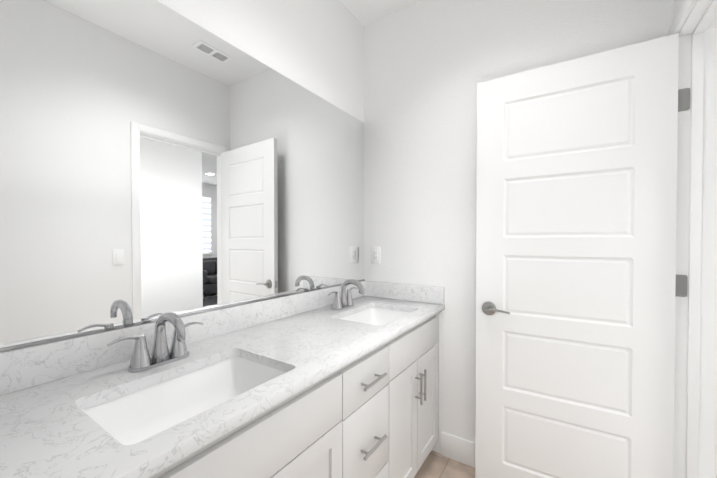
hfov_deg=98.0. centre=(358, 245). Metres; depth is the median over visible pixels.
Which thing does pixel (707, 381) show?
door frame
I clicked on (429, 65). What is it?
wall
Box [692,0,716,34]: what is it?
door frame
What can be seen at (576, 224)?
door leaf
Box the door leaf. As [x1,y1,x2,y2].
[475,33,689,477]
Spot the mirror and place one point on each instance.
(157, 159)
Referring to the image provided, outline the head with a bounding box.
[679,0,716,36]
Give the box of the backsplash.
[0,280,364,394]
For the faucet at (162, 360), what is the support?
on the bathroom vanity
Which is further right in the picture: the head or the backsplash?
the head
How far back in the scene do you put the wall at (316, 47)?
1.65 m
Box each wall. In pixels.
[157,0,363,122]
[364,0,673,453]
[674,0,676,19]
[677,0,683,13]
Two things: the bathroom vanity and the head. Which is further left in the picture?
the bathroom vanity
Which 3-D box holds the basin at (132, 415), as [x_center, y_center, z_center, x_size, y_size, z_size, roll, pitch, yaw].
[-0.427,0.463,0.835,0.313,0.135,0.448,0,1,33]
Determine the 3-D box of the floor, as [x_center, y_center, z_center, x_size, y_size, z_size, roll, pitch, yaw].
[-0.271,1.312,0.320,1.784,0.060,3.704,0,1,33]
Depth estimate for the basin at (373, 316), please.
1.84 m
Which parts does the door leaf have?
door handle, door hinges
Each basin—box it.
[83,357,285,444]
[341,308,410,325]
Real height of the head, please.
0.018 m
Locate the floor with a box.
[414,450,474,477]
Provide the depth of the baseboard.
1.82 m
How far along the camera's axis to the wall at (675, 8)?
1.29 m
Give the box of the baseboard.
[441,431,474,467]
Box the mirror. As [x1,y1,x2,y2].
[0,0,364,351]
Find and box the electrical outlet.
[371,247,379,263]
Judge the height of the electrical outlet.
0.115 m
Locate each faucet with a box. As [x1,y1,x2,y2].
[107,312,203,372]
[328,279,364,309]
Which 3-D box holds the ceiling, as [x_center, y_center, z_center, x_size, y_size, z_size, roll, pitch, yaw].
[-0.271,-1.528,0.283,1.784,0.080,3.704,0,1,33]
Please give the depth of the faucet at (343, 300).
1.74 m
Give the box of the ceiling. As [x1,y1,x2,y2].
[340,0,420,25]
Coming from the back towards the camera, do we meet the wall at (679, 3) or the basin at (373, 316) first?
the basin at (373, 316)
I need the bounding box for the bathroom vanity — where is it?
[0,279,444,477]
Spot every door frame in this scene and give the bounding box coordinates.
[672,0,716,477]
[692,0,716,34]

